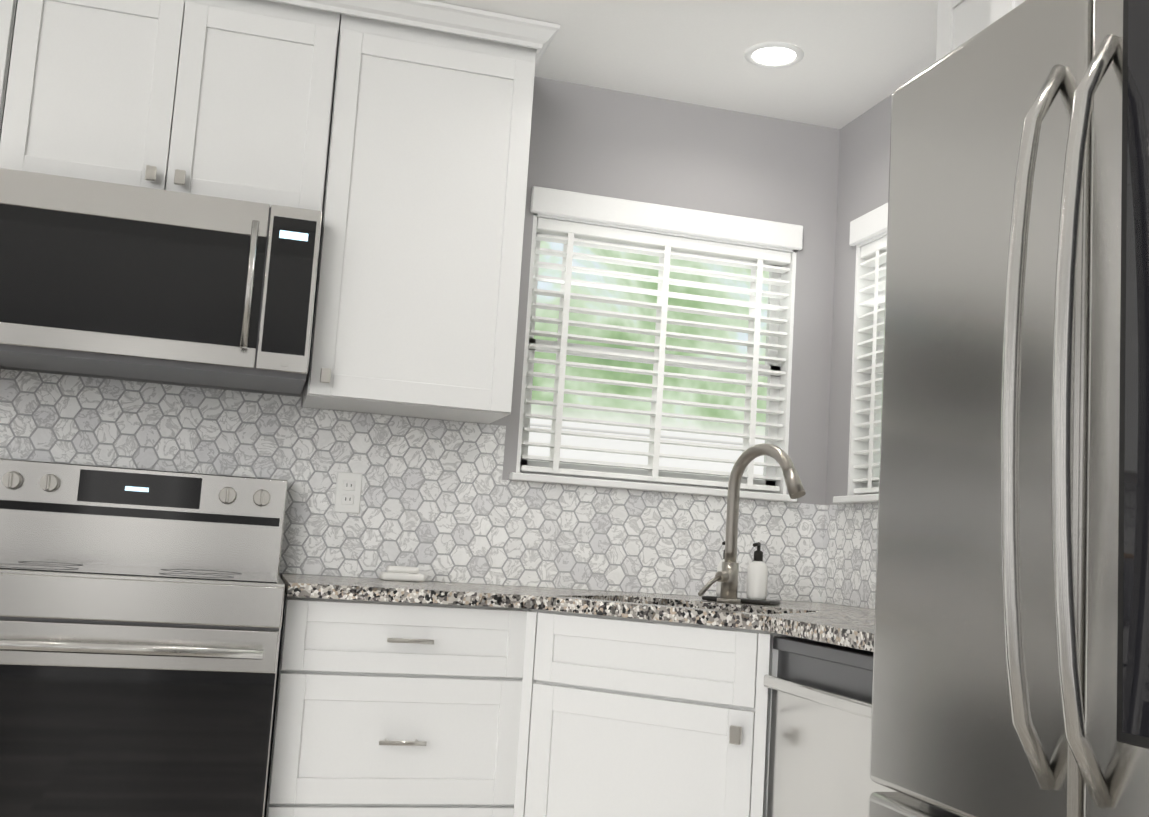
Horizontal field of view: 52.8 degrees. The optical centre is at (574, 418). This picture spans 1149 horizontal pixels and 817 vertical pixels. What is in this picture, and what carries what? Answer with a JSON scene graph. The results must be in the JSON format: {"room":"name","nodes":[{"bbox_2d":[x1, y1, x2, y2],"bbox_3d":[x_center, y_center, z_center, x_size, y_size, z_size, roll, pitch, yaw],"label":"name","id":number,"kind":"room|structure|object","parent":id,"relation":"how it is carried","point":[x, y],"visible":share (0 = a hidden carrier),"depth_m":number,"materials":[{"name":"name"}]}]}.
{"room":"kitchen","nodes":[
{"label":"kitchen","id":0,"kind":"room"},
{"bbox_2d":[0,77,839,602],"bbox_3d":[-2.183,-0.014,2.992,6.200,2.490,0.120,5,-7,-15],"label":"wall","id":1,"kind":"structure","parent":0,"point":[638,147],"depth_m":3.74,"materials":[{"name":"grey paint"}]},
{"bbox_2d":[0,0,17,140],"bbox_3d":[-1.857,-0.682,2.896,0.806,1.055,0.360,5,-7,-15],"label":"upper cabinet","id":2,"kind":"object","parent":1,"relation":"attached to","point":[8,9],"depth_m":2.89,"materials":[{"name":"white wood"}]},
{"bbox_2d":[0,0,339,210],"bbox_3d":[-1.071,-0.842,3.132,0.792,0.585,0.360,5,-7,-15],"label":"upper cabinet","id":3,"kind":"object","parent":1,"relation":"attached to","point":[230,99],"visible":0.73,"depth_m":2.99,"materials":[{"name":"white wood"}]},
{"bbox_2d":[0,168,321,393],"bbox_3d":[-1.088,-0.338,3.019,0.786,0.437,0.449,5,-7,-15],"label":"microwave","id":4,"kind":"object","parent":3,"relation":"attached to","point":[114,279],"visible":1,"depth_m":2.86,"materials":[{"name":"silver metal"}]},
{"bbox_2d":[0,369,819,601],"bbox_3d":[-1.940,0.079,2.983,5.719,0.502,0.008,5,-7,-15],"label":"backsplash","id":5,"kind":"structure","parent":1,"relation":"attached to","point":[441,501],"depth_m":3.37,"materials":[{"name":"tile"}]},
{"bbox_2d":[334,472,362,513],"bbox_3d":[-0.650,0.212,3.323,0.072,0.116,0.007,5,-7,-15],"label":"electrical outlet","id":6,"kind":"object","parent":5,"relation":"attached to","point":[348,492],"visible":1,"depth_m":3.32,"materials":[{"name":"white plastic"}]},
{"bbox_2d":[267,0,559,67],"bbox_3d":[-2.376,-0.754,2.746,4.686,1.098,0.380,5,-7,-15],"label":"crown molding","id":7,"kind":"structure","parent":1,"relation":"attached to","point":[538,36],"depth_m":3.17,"materials":[{"name":"white wood"}]},
{"bbox_2d":[302,14,535,423],"bbox_3d":[-0.439,-0.548,3.280,0.545,1.055,0.360,5,-7,-15],"label":"upper cabinet","id":8,"kind":"object","parent":1,"relation":"attached to","point":[416,303],"visible":1,"depth_m":3.14,"materials":[{"name":"white wood"}]},
{"bbox_2d":[509,186,802,501],"bbox_3d":[0.268,-0.220,3.678,0.930,0.907,0.160,5,-7,-15],"label":"window","id":9,"kind":"structure","parent":1,"relation":"in","point":[563,205],"depth_m":3.66,"materials":[{"name":"white wood"}]},
{"bbox_2d":[520,217,790,491],"bbox_3d":[0.269,-0.193,3.665,0.858,0.788,0.050,5,-7,-15],"label":"window blind","id":10,"kind":"object","parent":9,"relation":"attached to","point":[667,244],"visible":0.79,"depth_m":3.65,"materials":[{"name":"white plastic"}]},
{"bbox_2d":[431,0,937,128],"bbox_3d":[-1.213,-1.541,0.178,6.320,0.020,6.320,5,-7,-15],"label":"ceiling","id":11,"kind":"structure","parent":0,"point":[860,57],"depth_m":3.32,"materials":[{"name":"white paint"}]},
{"bbox_2d":[744,42,803,67],"bbox_3d":[0.577,-1.050,3.344,0.170,0.008,0.170,5,-7,-15],"label":"recessed light","id":12,"kind":"object","parent":11,"relation":"in","point":[774,54],"visible":1,"depth_m":3.34,"materials":[{"name":"white plastic"}]},
{"bbox_2d":[826,94,891,608],"bbox_3d":[1.269,0.130,2.339,0.120,2.490,3.200,5,-7,-15],"label":"wall","id":13,"kind":"structure","parent":0,"point":[864,164],"depth_m":3.72,"materials":[{"name":"grey paint"}]},
{"bbox_2d":[816,503,877,608],"bbox_3d":[1.041,0.271,2.878,0.008,0.472,1.740,5,-7,-15],"label":"backsplash","id":14,"kind":"structure","parent":13,"relation":"attached to","point":[848,532],"depth_m":3.55,"materials":[{"name":"tile"}]},
{"bbox_2d":[833,203,887,503],"bbox_3d":[1.036,-0.221,3.241,0.160,0.907,0.930,5,-7,-15],"label":"window","id":15,"kind":"structure","parent":13,"relation":"in","point":[869,227],"depth_m":3.63,"materials":[{"name":"white wood"}]},
{"bbox_2d":[852,236,886,494],"bbox_3d":[1.025,-0.194,3.236,0.050,0.788,0.858,5,-7,-15],"label":"window blind","id":16,"kind":"object","parent":15,"relation":"attached to","point":[875,253],"visible":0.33,"depth_m":3.57,"materials":[{"name":"white plastic"}]},
{"bbox_2d":[936,0,990,61],"bbox_3d":[1.063,-0.554,2.408,0.360,1.055,0.665,5,-7,-15],"label":"upper cabinet","id":17,"kind":"object","parent":13,"relation":"attached to","point":[959,22],"visible":0.08,"depth_m":2.65,"materials":[{"name":"white wood"}]},
{"bbox_2d":[990,0,1025,24],"bbox_3d":[1.090,0.043,1.486,0.680,2.445,0.996,5,-7,-15],"label":"upper cabinet","id":18,"kind":"object","parent":13,"relation":"attached to","point":[1000,8],"depth_m":1.94,"materials":[{"name":"white wood"}]},
{"bbox_3d":[-1.372,0.962,-0.109,6.320,0.050,6.320,5,-7,-15],"label":"floor","id":19,"kind":"structure","parent":0,"visible":0},
{"bbox_2d":[0,458,287,816],"bbox_3d":[-1.117,0.690,2.757,0.758,1.175,0.722,5,-7,-15],"label":"range","id":20,"kind":"object","parent":19,"relation":"on","point":[141,612],"visible":1,"depth_m":2.54,"materials":[{"name":"silver metal"}]},
{"bbox_2d":[264,593,528,816],"bbox_3d":[-0.492,0.902,2.981,0.585,0.883,0.636,5,-7,-15],"label":"base cabinet","id":21,"kind":"object","parent":19,"relation":"on","point":[391,709],"visible":0.94,"depth_m":2.73,"materials":[{"name":"white wood"}]},
{"bbox_2d":[513,609,793,816],"bbox_3d":[0.368,0.959,2.999,1.112,0.883,1.052,5,-7,-15],"label":"base cabinet","id":22,"kind":"object","parent":19,"relation":"on","point":[625,717],"visible":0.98,"depth_m":2.64,"materials":[{"name":"white wood"}]},
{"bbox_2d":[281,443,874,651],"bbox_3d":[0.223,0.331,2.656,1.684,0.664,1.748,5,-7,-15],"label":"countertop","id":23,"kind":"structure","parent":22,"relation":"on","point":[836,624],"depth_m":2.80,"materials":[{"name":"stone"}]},
{"bbox_2d":[379,565,424,581],"bbox_3d":[-0.484,0.434,3.247,0.120,0.040,0.080,5,-7,-15],"label":"soap dish","id":24,"kind":"object","parent":23,"relation":"on","point":[402,573],"visible":1,"depth_m":3.22,"materials":[{"name":"white ceramic"}]},
{"bbox_2d":[697,443,805,603],"bbox_3d":[0.491,0.279,3.068,0.274,0.432,0.150,0,-8,30],"label":"faucet","id":25,"kind":"object","parent":23,"relation":"on","point":[728,576],"depth_m":3.12,"materials":[{"name":"silver metal"}]},
{"bbox_2d":[764,636,896,816],"bbox_3d":[0.751,0.904,2.261,0.610,0.872,0.592,5,-7,-15],"label":"dishwasher","id":26,"kind":"object","parent":19,"relation":"on","point":[820,741],"visible":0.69,"depth_m":2.29,"materials":[{"name":"silver metal"}]},
{"bbox_2d":[868,0,1148,816],"bbox_3d":[0.941,0.340,1.388,0.918,1.815,0.938,5,-7,-15],"label":"fridge","id":27,"kind":"object","parent":19,"relation":"on","point":[1011,656],"visible":1,"depth_m":1.42,"materials":[{"name":"silver metal"}]},
{"label":"outside","id":28,"kind":"structure","parent":0,"visible":0},
{"bbox_2d":[528,241,768,479],"bbox_3d":[0.842,-0.101,2.805,6.500,5.000,5.120,5,-7,-15],"label":"window glass","id":29,"kind":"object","parent":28,"point":[535,451],"depth_m":5.32,"materials":[{"name":"green"}]}
]}

